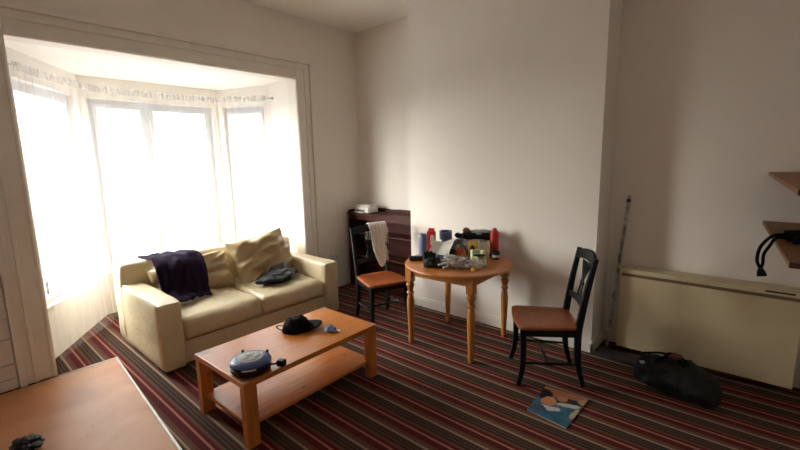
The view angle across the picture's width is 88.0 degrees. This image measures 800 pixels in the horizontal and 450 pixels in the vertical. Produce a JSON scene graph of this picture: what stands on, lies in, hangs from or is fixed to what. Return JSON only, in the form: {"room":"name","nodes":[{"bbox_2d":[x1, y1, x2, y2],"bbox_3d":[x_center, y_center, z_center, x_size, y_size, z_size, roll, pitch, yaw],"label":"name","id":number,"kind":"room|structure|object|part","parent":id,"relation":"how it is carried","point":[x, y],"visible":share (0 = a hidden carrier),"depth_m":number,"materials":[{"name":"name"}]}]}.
{"room":"living room","nodes":[
{"label":"living room","id":0,"kind":"room"},
{"bbox_2d":[5,46,107,358],"bbox_3d":[-3.279,-0.181,3.926,0.160,2.615,1.204,-4,9,-15],"label":"wall","id":1,"kind":"structure","parent":0,"point":[71,319],"depth_m":4.18,"materials":[{"name":"paint"}]},
{"bbox_2d":[12,79,91,302],"bbox_3d":[-3.271,-0.298,3.910,0.100,1.930,1.004,-4,9,-15],"label":"window","id":2,"kind":"structure","parent":1,"relation":"in","point":[20,87],"depth_m":4.24,"materials":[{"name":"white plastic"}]},
{"bbox_3d":[-3.113,0.554,3.663,0.020,0.120,0.020,-4,9,-15],"label":"handle","id":3,"kind":"part","parent":2,"relation":"part of","materials":[{"name":"metal"}]},
{"bbox_2d":[47,273,105,310],"bbox_3d":[-3.192,0.640,4.075,0.095,0.021,1.164,-4,9,-15],"label":"windowsill","id":4,"kind":"structure","parent":1,"relation":"attached to","point":[61,298],"depth_m":4.00,"materials":[{"name":"white paint"}]},
{"bbox_2d":[4,40,286,89],"bbox_3d":[-2.649,-1.657,4.423,1.350,0.120,2.890,7,12,41],"label":"ceiling","id":5,"kind":"structure","parent":0,"point":[75,62],"depth_m":4.18,"materials":[{"name":"paint"}]},
{"bbox_2d":[75,75,228,313],"bbox_3d":[-2.929,-0.378,5.123,0.160,2.615,1.485,7,12,41],"label":"wall","id":6,"kind":"structure","parent":0,"point":[84,93],"depth_m":4.72,"materials":[{"name":"paint"}]},
{"bbox_2d":[87,99,221,270],"bbox_3d":[-2.924,-0.493,5.098,0.100,1.930,1.345,7,12,41],"label":"window","id":7,"kind":"structure","parent":6,"relation":"in","point":[158,222],"depth_m":4.97,"materials":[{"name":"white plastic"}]},
{"bbox_3d":[-3.170,-0.683,4.777,0.035,1.345,0.495,7,12,41],"label":"sash","id":8,"kind":"part","parent":7,"relation":"part of","materials":[{"name":"white glass"}]},
{"bbox_3d":[-3.151,0.250,4.926,0.035,0.425,0.495,7,12,41],"label":"sash","id":9,"kind":"part","parent":7,"relation":"part of","materials":[{"name":"white plastic"}]},
{"bbox_3d":[-2.741,-0.769,5.261,0.035,1.345,0.690,7,12,41],"label":"sash","id":10,"kind":"part","parent":7,"relation":"part of","materials":[{"name":"white glass"}]},
{"bbox_3d":[-2.722,0.165,5.409,0.035,0.425,0.690,7,12,41],"label":"sash","id":11,"kind":"part","parent":7,"relation":"part of","materials":[{"name":"white plastic"}]},
{"bbox_2d":[0,0,359,385],"bbox_3d":[-2.281,-0.546,3.848,0.150,3.320,5.350,7,12,41],"label":"wall","id":12,"kind":"structure","parent":0,"point":[239,23],"depth_m":4.92,"materials":[{"name":"white paint"}]},
{"bbox_2d":[0,281,18,392],"bbox_3d":[-3.336,0.884,2.694,0.020,0.900,1.175,7,12,41],"label":"trim","id":13,"kind":"structure","parent":12,"relation":"attached to","point":[8,373],"depth_m":3.12,"materials":[{"name":"white paint"}]},
{"bbox_2d":[0,0,321,387],"bbox_3d":[-1.992,-0.344,4.059,0.045,2.845,2.930,7,12,41],"label":"trim","id":14,"kind":"structure","parent":12,"relation":"attached to","point":[20,268],"depth_m":3.23,"materials":[{"name":"white paint"}]},
{"bbox_2d":[330,253,338,259],"bbox_3d":[-0.870,0.422,5.484,0.013,0.090,0.150,7,12,41],"label":"wall socket","id":15,"kind":"object","parent":12,"relation":"attached to","point":[335,256],"visible":0.92,"depth_m":5.48,"materials":[{"name":"white plastic"}]},
{"bbox_2d":[338,273,350,286],"bbox_3d":[-0.758,0.748,5.651,0.020,0.140,0.710,7,12,41],"label":"baseboard","id":16,"kind":"structure","parent":12,"relation":"attached to","point":[345,279],"depth_m":5.64,"materials":[{"name":"white paint"}]},
{"bbox_2d":[216,86,277,241],"bbox_3d":[-1.970,-0.468,5.569,0.814,2.615,0.160,2,10,18],"label":"wall","id":17,"kind":"structure","parent":0,"point":[224,101],"depth_m":5.39,"materials":[{"name":"paint"}]},
{"bbox_2d":[225,106,271,240],"bbox_3d":[-1.989,-0.583,5.546,0.644,1.930,0.100,2,10,18],"label":"window","id":18,"kind":"structure","parent":17,"relation":"in","point":[258,214],"depth_m":5.54,"materials":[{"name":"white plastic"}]},
{"bbox_3d":[-1.996,-0.831,5.499,0.543,1.325,0.035,2,10,18],"label":"sash","id":19,"kind":"part","parent":18,"relation":"part of","materials":[{"name":"white glass"}]},
{"bbox_3d":[-1.978,0.102,5.647,0.543,0.445,0.035,2,10,18],"label":"sash","id":20,"kind":"part","parent":18,"relation":"part of","materials":[{"name":"white plastic"}]},
{"bbox_2d":[269,82,297,252],"bbox_3d":[-2.612,-0.304,4.618,1.310,2.615,2.795,7,12,41],"label":"wall","id":21,"kind":"structure","parent":0,"point":[279,105],"depth_m":5.17,"materials":[{"name":"paint"}]},
{"bbox_2d":[8,63,272,98],"bbox_3d":[-2.592,-1.423,4.345,0.780,0.024,2.481,5,11,35],"label":"rail","id":22,"kind":"object","parent":21,"relation":"attached to","point":[8,63],"visible":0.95,"depth_m":4.44,"materials":[{"name":"silver metal"}]},
{"bbox_2d":[242,0,409,32],"bbox_3d":[-0.519,-2.023,2.024,4.920,0.100,5.350,7,12,41],"label":"ceiling","id":23,"kind":"structure","parent":0,"point":[354,16],"depth_m":4.60,"materials":[{"name":"paint"}]},
{"bbox_2d":[0,283,799,449],"bbox_3d":[-0.922,1.309,2.970,6.170,0.120,5.350,7,12,41],"label":"floor","id":24,"kind":"structure","parent":0,"point":[425,393],"depth_m":2.87,"materials":[{"name":"carpet"}]},
{"bbox_2d":[0,357,181,449],"bbox_3d":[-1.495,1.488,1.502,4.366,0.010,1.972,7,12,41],"label":"table","id":25,"kind":"object","parent":24,"relation":"on","point":[98,406],"visible":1,"depth_m":2.82,"materials":[{"name":"orange wood"}]},
{"bbox_2d":[8,433,45,449],"bbox_3d":[-2.235,1.308,2.482,0.242,0.070,0.166,7,12,41],"label":"cloth","id":26,"kind":"object","parent":25,"relation":"on","point":[32,441],"visible":1,"depth_m":2.46,"materials":[{"name":"black fabric"}]},
{"bbox_2d":[112,227,338,374],"bbox_3d":[-1.694,0.592,4.244,1.129,0.926,1.828,7,12,41],"label":"sofa","id":27,"kind":"object","parent":24,"relation":"on","point":[169,332],"visible":0.88,"depth_m":3.86,"materials":[{"name":"beige leather"}]},
{"bbox_3d":[-2.187,0.847,3.630,1.026,0.572,0.193,7,12,41],"label":"arm","id":28,"kind":"part","parent":27,"relation":"part of","materials":[{"name":"beige leather"}]},
{"bbox_2d":[137,249,212,301],"bbox_3d":[-2.094,0.467,3.943,0.748,0.368,0.473,7,12,41],"label":"jumper","id":29,"kind":"object","parent":27,"relation":"on","point":[181,274],"visible":0.98,"depth_m":3.86,"materials":[{"name":"purple fabric"}]},
{"bbox_2d":[144,248,234,289],"bbox_3d":[-2.028,0.516,4.074,0.326,0.432,0.801,7,12,41],"label":"cushion","id":30,"kind":"object","parent":27,"relation":"on","point":[220,277],"depth_m":4.19,"materials":[{"name":"beige leather"}]},
{"bbox_3d":[-2.017,0.603,4.531,0.269,0.762,1.827,7,12,41],"label":"backrest","id":31,"kind":"part","parent":27,"relation":"part of","materials":[{"name":"beige leather"}]},
{"bbox_2d":[180,286,261,338],"bbox_3d":[-1.840,0.775,3.918,0.885,0.228,0.724,7,12,41],"label":"seat cushion","id":32,"kind":"object","parent":27,"relation":"on","point":[229,308],"depth_m":3.68,"materials":[{"name":"beige leather"}]},
{"bbox_2d":[225,227,292,283],"bbox_3d":[-1.516,0.340,4.587,0.355,0.543,0.783,7,12,41],"label":"cushion","id":33,"kind":"object","parent":27,"relation":"on","point":[247,260],"depth_m":4.47,"materials":[{"name":"beige fabric"}]},
{"bbox_2d":[254,263,297,284],"bbox_3d":[-1.280,0.513,4.359,0.323,0.134,0.518,1,9,13],"label":"jacket","id":34,"kind":"object","parent":27,"relation":"on","point":[282,272],"visible":1,"depth_m":4.28,"materials":[{"name":"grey fabric"}]},
{"bbox_2d":[233,273,322,313],"bbox_3d":[-1.366,0.680,4.453,0.882,0.229,0.724,7,12,41],"label":"seat cushion","id":35,"kind":"object","parent":27,"relation":"on","point":[305,289],"depth_m":4.21,"materials":[{"name":"beige leather"}]},
{"bbox_3d":[-1.119,0.635,4.836,1.027,0.573,0.193,7,12,41],"label":"arm","id":36,"kind":"part","parent":27,"relation":"part of","materials":[{"name":"beige leather"}]},
{"bbox_2d":[195,307,376,449],"bbox_3d":[-0.778,0.970,3.018,0.624,0.527,1.110,6,12,40],"label":"coffee table","id":37,"kind":"object","parent":24,"relation":"on","point":[315,358],"depth_m":2.88,"materials":[{"name":"orange wood"}]},
{"bbox_3d":[-1.323,1.085,2.823,0.054,0.384,0.082,6,12,40],"label":"leg","id":38,"kind":"part","parent":37,"relation":"part of","materials":[{"name":"orange wood"}]},
{"bbox_3d":[-0.888,1.134,2.462,0.054,0.384,0.082,6,12,40],"label":"leg","id":39,"kind":"part","parent":37,"relation":"part of","materials":[{"name":"orange wood"}]},
{"bbox_2d":[229,349,286,377],"bbox_3d":[-0.884,0.844,2.531,0.307,0.092,0.244,1,9,16],"label":"cable reel","id":40,"kind":"object","parent":37,"relation":"on","point":[252,363],"visible":1,"depth_m":2.48,"materials":[{"name":"blue plastic"}]},
{"bbox_3d":[-0.915,0.807,2.534,0.152,0.009,0.152,1,9,16],"label":"socket plate","id":41,"kind":"part","parent":40,"relation":"part of","materials":[{"name":"grey plastic"}]},
{"bbox_2d":[207,346,366,421],"bbox_3d":[-0.775,1.105,3.040,0.564,0.025,1.050,6,12,40],"label":"shelf","id":42,"kind":"object","parent":37,"relation":"attached to","point":[280,391],"depth_m":2.90,"materials":[{"name":"orange wood"}]},
{"bbox_3d":[-0.775,0.739,3.133,0.235,0.106,0.194,-5,10,-20],"label":"crown","id":43,"kind":"part","parent":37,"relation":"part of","materials":[{"name":"black fabric"}]},
{"bbox_3d":[-0.762,0.738,3.138,0.345,0.106,0.194,-5,10,-20],"label":"cap","id":44,"kind":"part","parent":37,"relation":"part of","materials":[{"name":"black fabric"}]},
{"bbox_2d":[324,324,339,331],"bbox_3d":[-0.508,0.770,3.098,0.122,0.045,0.083,-3,9,-10],"label":"wrapper","id":45,"kind":"object","parent":37,"relation":"on","point":[329,328],"visible":1,"depth_m":3.08,"materials":[{"name":"blue plastic"}]},
{"bbox_3d":[-0.229,0.997,3.236,0.054,0.384,0.082,6,12,40],"label":"leg","id":46,"kind":"part","parent":37,"relation":"part of","materials":[{"name":"orange wood"}]},
{"bbox_2d":[347,208,410,297],"bbox_3d":[-0.180,0.328,5.326,1.140,1.048,0.282,7,12,41],"label":"dresser","id":47,"kind":"object","parent":24,"relation":"on","point":[398,222],"visible":0.36,"depth_m":5.36,"materials":[{"name":"brown wood"}]},
{"bbox_3d":[-0.588,0.312,5.695,0.022,0.980,0.268,7,12,41],"label":"panel","id":48,"kind":"part","parent":47,"relation":"part of","materials":[{"name":"brown wood"}]},
{"bbox_2d":[354,203,377,212],"bbox_3d":[-0.459,-0.217,5.425,0.210,0.098,0.291,-9,12,-42],"label":"printer","id":49,"kind":"object","parent":47,"relation":"on","point":[360,208],"visible":1,"depth_m":5.36,"materials":[{"name":"white plastic"}]},
{"bbox_3d":[-0.436,-0.258,5.440,0.143,0.024,0.280,-9,12,-42],"label":"lid","id":50,"kind":"part","parent":49,"relation":"part of","materials":[{"name":"white plastic"}]},
{"bbox_3d":[-0.167,0.775,5.402,1.076,0.020,0.246,7,12,41],"label":"shelf","id":51,"kind":"part","parent":47,"relation":"part of","materials":[{"name":"brown wood"}]},
{"bbox_3d":[-0.174,0.420,5.346,1.076,0.020,0.246,7,12,41],"label":"shelf","id":52,"kind":"part","parent":47,"relation":"part of","materials":[{"name":"brown wood"}]},
{"bbox_3d":[-0.266,-0.074,5.173,1.076,0.064,0.016,7,12,41],"label":"rail","id":53,"kind":"part","parent":47,"relation":"part of","materials":[{"name":"brown wood"}]},
{"bbox_3d":[-0.180,0.124,5.298,1.076,0.020,0.246,7,12,41],"label":"shelf","id":54,"kind":"part","parent":47,"relation":"part of","materials":[{"name":"brown wood"}]},
{"bbox_3d":[-0.092,0.314,5.427,1.076,0.920,0.011,7,12,41],"label":"panel","id":55,"kind":"part","parent":47,"relation":"part of","materials":[{"name":"brown wood"}]},
{"bbox_2d":[350,224,407,322],"bbox_3d":[-0.218,0.514,4.373,0.468,0.993,0.569,-6,10,-28],"label":"dining chair","id":56,"kind":"object","parent":24,"relation":"on","point":[386,280],"visible":0.84,"depth_m":4.40,"materials":[{"name":"brown wood"}]},
{"bbox_3d":[-0.477,0.514,4.458,0.043,0.972,0.132,-8,11,-35],"label":"leg","id":57,"kind":"part","parent":56,"relation":"part of","materials":[{"name":"green paint"}]},
{"bbox_3d":[-0.348,0.043,4.522,0.389,0.104,0.064,-6,10,-28],"label":"crest rail","id":58,"kind":"part","parent":56,"relation":"part of","materials":[{"name":"green paint"}]},
{"bbox_3d":[-0.311,0.378,4.518,0.377,0.060,0.042,-6,10,-28],"label":"rail","id":59,"kind":"part","parent":56,"relation":"part of","materials":[{"name":"green paint"}]},
{"bbox_3d":[-0.273,0.837,4.110,0.055,0.438,0.069,-6,10,-28],"label":"leg","id":60,"kind":"part","parent":56,"relation":"part of","materials":[{"name":"green paint"}]},
{"bbox_2d":[366,221,388,266],"bbox_3d":[-0.237,0.208,4.575,0.230,0.483,0.182,-6,10,-27],"label":"scarf","id":61,"kind":"object","parent":56,"relation":"hanging from","point":[378,230],"visible":0.97,"depth_m":4.54,"materials":[{"name":"beige fabric"}]},
{"bbox_3d":[-0.200,0.605,4.358,0.398,0.058,0.402,-6,10,-28],"label":"seat rail","id":62,"kind":"part","parent":56,"relation":"part of","materials":[{"name":"green paint"}]},
{"bbox_3d":[-0.191,0.565,4.334,0.468,0.029,0.462,-6,10,-28],"label":"seat","id":63,"kind":"part","parent":56,"relation":"part of","materials":[{"name":"brown wood"}]},
{"bbox_3d":[-0.150,0.480,4.635,0.043,0.972,0.132,-5,10,-22],"label":"leg","id":64,"kind":"part","parent":56,"relation":"part of","materials":[{"name":"green paint"}]},
{"bbox_3d":[0.082,0.800,4.302,0.055,0.438,0.069,-6,10,-28],"label":"leg","id":65,"kind":"part","parent":56,"relation":"part of","materials":[{"name":"green paint"}]},
{"bbox_2d":[405,253,512,362],"bbox_3d":[0.536,0.703,3.828,0.968,0.750,0.968,6,12,39],"label":"dining table","id":66,"kind":"object","parent":24,"relation":"on","point":[470,279],"visible":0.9,"depth_m":3.54,"materials":[{"name":"brown wood"}]},
{"bbox_3d":[0.098,0.733,3.787,0.075,0.720,0.075,6,12,39],"label":"leg","id":67,"kind":"part","parent":66,"relation":"part of","materials":[{"name":"brown wood"}]},
{"bbox_2d":[409,256,422,260],"bbox_3d":[0.149,0.308,3.832,0.130,0.042,0.060,0,9,6],"label":"case","id":68,"kind":"object","parent":66,"relation":"on","point":[411,258],"visible":0.94,"depth_m":3.81,"materials":[{"name":"black plastic"}]},
{"bbox_2d":[419,233,426,255],"bbox_3d":[0.218,0.197,3.913,0.080,0.232,0.080,7,12,41],"label":"paper roll","id":69,"kind":"object","parent":66,"relation":"on","point":[422,236],"visible":0.66,"depth_m":3.88,"materials":[{"name":"blue paper"}]},
{"bbox_2d":[423,250,438,267],"bbox_3d":[0.268,0.287,3.562,0.141,0.160,0.085,0,9,6],"label":"glove","id":70,"kind":"object","parent":66,"relation":"on","point":[429,259],"visible":1,"depth_m":3.54,"materials":[{"name":"black fabric"}]},
{"bbox_2d":[427,228,435,249],"bbox_3d":[0.306,0.161,4.031,0.081,0.263,0.051,1,9,16],"label":"bottle","id":71,"kind":"object","parent":66,"relation":"on","point":[431,234],"visible":0.53,"depth_m":4.01,"materials":[{"name":"red plastic"}]},
{"bbox_2d":[430,235,433,244],"bbox_3d":[0.311,0.147,4.000,0.038,0.100,0.001,2,9,16],"label":"label","id":72,"kind":"object","parent":71,"relation":"attached to","point":[431,236],"depth_m":4.00,"materials":[{"name":"beige paper"}]},
{"bbox_2d":[435,254,443,266],"bbox_3d":[0.344,0.308,3.600,0.196,0.103,0.138,3,10,24],"label":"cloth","id":73,"kind":"object","parent":66,"relation":"on","point":[438,257],"visible":0.45,"depth_m":3.57,"materials":[{"name":"blue fabric"}]},
{"bbox_2d":[429,239,454,255],"bbox_3d":[0.378,0.233,3.783,0.240,0.197,0.132,0,9,8],"label":"paper sheet","id":74,"kind":"object","parent":66,"relation":"on","point":[440,248],"visible":0.86,"depth_m":3.79,"materials":[{"name":"white paper"}]},
{"bbox_3d":[0.492,0.649,4.264,0.075,0.720,0.075,6,12,39],"label":"leg","id":75,"kind":"part","parent":66,"relation":"part of","materials":[{"name":"brown wood"}]},
{"bbox_2d":[443,249,455,255],"bbox_3d":[0.463,0.263,3.883,0.132,0.102,0.106,7,12,41],"label":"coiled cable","id":76,"kind":"object","parent":66,"relation":"on","point":[452,251],"visible":0.45,"depth_m":3.83,"materials":[{"name":"black plastic"}]},
{"bbox_2d":[437,253,470,268],"bbox_3d":[0.471,0.308,3.545,0.344,0.115,0.197,-1,9,1],"label":"plastic bag","id":77,"kind":"object","parent":66,"relation":"on","point":[449,261],"visible":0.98,"depth_m":3.51,"materials":[{"name":"white plastic"}]},
{"bbox_2d":[455,248,466,256],"bbox_3d":[0.562,0.261,3.910,0.108,0.090,0.122,-3,9,-13],"label":"packet","id":78,"kind":"object","parent":66,"relation":"on","point":[459,252],"visible":0.66,"depth_m":3.88,"materials":[{"name":"orange plastic"}]},
{"bbox_2d":[451,238,474,252],"bbox_3d":[0.620,0.199,4.065,0.263,0.163,0.170,3,10,24],"label":"towel","id":79,"kind":"object","parent":66,"relation":"on","point":[459,243],"visible":0.43,"depth_m":4.03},
{"bbox_2d":[454,227,498,239],"bbox_3d":[0.744,0.083,4.019,0.421,0.119,0.131,2,10,21],"label":"bundle","id":80,"kind":"object","parent":79,"relation":"on","point":[480,234],"visible":0.94,"depth_m":3.99,"materials":[{"name":"black fabric"}]},
{"bbox_3d":[0.582,0.785,3.397,0.075,0.720,0.075,6,12,39],"label":"leg","id":81,"kind":"part","parent":66,"relation":"part of","materials":[{"name":"brown wood"}]},
{"bbox_2d":[468,240,476,256],"bbox_3d":[0.691,0.224,3.924,0.086,0.154,0.046,1,9,11],"label":"packet","id":82,"kind":"object","parent":66,"relation":"on","point":[471,244],"visible":0.62,"depth_m":3.90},
{"bbox_2d":[463,258,484,268],"bbox_3d":[0.625,0.325,3.521,0.196,0.084,0.168,1,9,13],"label":"wrapper","id":83,"kind":"object","parent":66,"relation":"on","point":[477,263],"visible":0.92,"depth_m":3.48,"materials":[{"name":"white plastic"}]},
{"bbox_2d":[470,249,486,266],"bbox_3d":[0.688,0.282,3.647,0.150,0.127,0.175,1,9,11],"label":"bag","id":84,"kind":"object","parent":66,"relation":"on","point":[481,254],"visible":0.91,"depth_m":3.62,"materials":[{"name":"green plastic"}]},
{"bbox_2d":[473,254,485,256],"bbox_3d":[0.692,0.263,3.606,0.121,0.021,0.042,1,9,11],"label":"print","id":85,"kind":"object","parent":84,"relation":"attached to","point":[474,255],"depth_m":3.60,"materials":[{"name":"grey paper"}]},
{"bbox_2d":[478,241,488,257],"bbox_3d":[0.784,0.228,3.888,0.100,0.156,0.060,0,9,7],"label":"box","id":86,"kind":"object","parent":66,"relation":"on","point":[482,245],"visible":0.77,"depth_m":3.86,"materials":[{"name":"beige cardboard"}]},
{"bbox_2d":[490,228,498,256],"bbox_3d":[0.891,0.163,3.910,0.086,0.275,0.086,7,12,41],"label":"canister","id":87,"kind":"object","parent":66,"relation":"on","point":[494,234],"visible":0.69,"depth_m":3.88,"materials":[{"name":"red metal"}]},
{"bbox_2d":[492,250,499,259],"bbox_3d":[0.882,0.279,3.817,0.072,0.075,0.072,7,12,41],"label":"cup","id":88,"kind":"object","parent":66,"relation":"on","point":[495,254],"visible":1,"depth_m":3.79,"materials":[{"name":"plastic"}]},
{"bbox_3d":[0.976,0.702,3.873,0.075,0.720,0.075,6,12,39],"label":"leg","id":89,"kind":"part","parent":66,"relation":"part of","materials":[{"name":"brown wood"}]},
{"bbox_3d":[0.452,0.208,4.092,0.095,0.145,0.094,7,12,41],"label":"tin","id":90,"kind":"object","parent":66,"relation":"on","visible":0},
{"bbox_2d":[439,230,451,239],"bbox_3d":[0.450,0.096,4.074,0.124,0.080,0.124,7,12,41],"label":"tape roll","id":91,"kind":"object","parent":90,"relation":"on","point":[443,234],"visible":1,"depth_m":4.03,"materials":[{"name":"blue plastic"}]},
{"bbox_2d":[509,247,598,386],"bbox_3d":[1.159,0.674,3.191,0.569,0.993,0.468,0,9,8],"label":"dining chair","id":92,"kind":"object","parent":24,"relation":"on","point":[532,321],"visible":1,"depth_m":3.08,"materials":[{"name":"brown wood"}]},
{"bbox_3d":[0.951,0.915,3.466,0.069,0.438,0.055,0,9,8],"label":"leg","id":93,"kind":"part","parent":92,"relation":"part of","materials":[{"name":"green paint"}]},
{"bbox_3d":[0.896,0.979,3.070,0.069,0.438,0.055,0,9,8],"label":"leg","id":94,"kind":"part","parent":92,"relation":"part of","materials":[{"name":"green paint"}]},
{"bbox_3d":[1.107,0.718,3.205,0.462,0.029,0.468,0,9,8],"label":"seat","id":95,"kind":"part","parent":92,"relation":"part of","materials":[{"name":"brown wood"}]},
{"bbox_3d":[1.127,0.761,3.209,0.402,0.058,0.398,0,9,8],"label":"seat rail","id":96,"kind":"part","parent":92,"relation":"part of","materials":[{"name":"green paint"}]},
{"bbox_3d":[1.381,0.654,3.348,0.132,0.972,0.043,-1,9,1],"label":"leg","id":97,"kind":"part","parent":92,"relation":"part of","materials":[{"name":"green paint"}]},
{"bbox_3d":[1.343,0.563,3.147,0.042,0.060,0.377,0,9,8],"label":"rail","id":98,"kind":"part","parent":92,"relation":"part of","materials":[{"name":"green paint"}]},
{"bbox_3d":[1.330,0.713,2.982,0.132,0.972,0.043,1,9,15],"label":"leg","id":99,"kind":"part","parent":92,"relation":"part of","materials":[{"name":"green paint"}]},
{"bbox_3d":[1.400,0.236,3.086,0.064,0.104,0.389,0,9,8],"label":"crest rail","id":100,"kind":"part","parent":92,"relation":"part of","materials":[{"name":"green paint"}]},
{"bbox_2d":[527,386,588,427],"bbox_3d":[1.066,1.227,2.824,0.294,0.006,0.414,7,12,41],"label":"magazine","id":101,"kind":"object","parent":24,"relation":"on","point":[559,407],"visible":1,"depth_m":2.81,"materials":[{"name":"multicoloured paper"}]},
{"bbox_2d":[593,346,637,366],"bbox_3d":[1.853,1.104,3.432,0.150,0.030,0.440,-9,12,-42],"label":"plank","id":102,"kind":"object","parent":24,"relation":"on","point":[601,351],"visible":0.56,"depth_m":3.45,"materials":[{"name":"grey wood"}]},
{"bbox_2d":[605,195,630,346],"bbox_3d":[1.893,0.412,3.603,0.170,1.341,0.031,-4,9,-18],"label":"metal pole","id":103,"kind":"object","parent":24,"relation":"on","point":[629,196],"visible":1,"depth_m":3.60,"materials":[{"name":"metal"}]},
{"bbox_2d":[632,351,721,409],"bbox_3d":[1.969,1.057,2.959,0.358,0.265,0.521,-7,11,-34],"label":"holdall","id":104,"kind":"object","parent":24,"relation":"on","point":[671,373],"visible":1,"depth_m":2.85,"materials":[{"name":"black fabric"}]},
{"bbox_3d":[1.916,0.989,2.924,0.095,0.105,0.218,-9,12,-40],"label":"handle","id":105,"kind":"part","parent":104,"relation":"part of","materials":[{"name":"black fabric"}]},
{"bbox_2d":[616,264,799,389],"bbox_3d":[2.342,0.765,3.245,1.128,0.738,0.166,7,12,41],"label":"heater","id":106,"kind":"object","parent":24,"relation":"on","point":[742,328],"visible":0.98,"depth_m":3.12,"materials":[{"name":"beige metal"}]},
{"bbox_3d":[2.336,0.421,3.191,1.128,0.040,0.164,7,12,41],"label":"panel","id":107,"kind":"part","parent":106,"relation":"part of","materials":[{"name":"beige metal"}]},
{"bbox_2d":[622,273,799,301],"bbox_3d":[2.292,0.462,3.146,1.100,0.024,0.007,7,12,41],"label":"grille","id":108,"kind":"object","parent":106,"relation":"attached to","point":[657,279],"depth_m":3.10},
{"bbox_2d":[765,290,795,295],"bbox_3d":[2.611,0.466,2.844,0.155,0.012,0.002,7,12,41],"label":"vent","id":109,"kind":"object","parent":106,"relation":"attached to","point":[768,292],"depth_m":2.85,"materials":[{"name":"black metal"}]},
{"bbox_2d":[407,0,622,339],"bbox_3d":[0.978,-0.652,4.107,2.000,3.320,0.350,7,12,41],"label":"wall","id":110,"kind":"structure","parent":0,"point":[512,103],"depth_m":3.78,"materials":[{"name":"white paint"}]},
{"bbox_2d":[414,295,592,352],"bbox_3d":[0.895,0.961,4.216,2.020,0.105,0.020,7,12,41],"label":"baseboard","id":111,"kind":"structure","parent":110,"relation":"attached to","point":[480,317],"depth_m":4.25,"materials":[{"name":"white paint"}]},
{"bbox_2d":[590,329,604,352],"bbox_3d":[1.757,1.028,3.686,0.020,0.105,0.350,7,12,41],"label":"baseboard","id":112,"kind":"structure","parent":110,"relation":"attached to","point":[597,340],"depth_m":3.66,"materials":[{"name":"white paint"}]},
{"bbox_2d":[354,0,799,373],"bbox_3d":[1.225,-0.675,4.221,4.620,3.320,0.150,7,12,41],"label":"wall","id":113,"kind":"structure","parent":0,"point":[708,105],"depth_m":3.22,"materials":[{"name":"white paint"}]},
{"bbox_2d":[604,328,799,388],"bbox_3d":[2.413,1.066,3.360,1.400,0.105,0.020,7,12,41],"label":"baseboard","id":114,"kind":"structure","parent":113,"relation":"attached to","point":[796,382],"depth_m":3.74,"materials":[{"name":"white paint"}]},
{"bbox_3d":[1.360,-0.133,0.793,0.150,3.320,5.200,7,12,41],"label":"wall","id":115,"kind":"structure","parent":0,"visible":0},
{"bbox_2d":[762,221,799,268],"bbox_3d":[2.294,0.190,2.339,0.402,0.220,1.462,7,12,41],"label":"wall shelf","id":116,"kind":"object","parent":115,"relation":"attached to","point":[790,252],"visible":0.67,"depth_m":2.24,"materials":[{"name":"wood"}]},
{"bbox_2d":[755,230,799,276],"bbox_3d":[2.175,0.168,2.223,0.402,0.267,0.241,7,12,41],"label":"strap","id":117,"kind":"object","parent":116,"relation":"on","point":[793,236],"visible":1,"depth_m":2.28,"materials":[{"name":"black fabric"}]},
{"bbox_2d":[768,172,799,195],"bbox_3d":[2.172,-0.133,2.154,0.402,0.220,1.812,7,12,41],"label":"wall shelf","id":118,"kind":"object","parent":115,"relation":"attached to","point":[791,180],"visible":1,"depth_m":2.17,"materials":[{"name":"wood"}]},
{"label":"outside","id":119,"kind":"structure","parent":0,"visible":0},
{"bbox_2d":[29,176,267,293],"bbox_3d":[-24.763,-0.618,21.853,54.100,0.100,100.000,7,12,41],"label":"ground","id":120,"kind":"structure","parent":119,"point":[51,206],"depth_m":18.21,"materials":[{"name":"white"}]}
]}

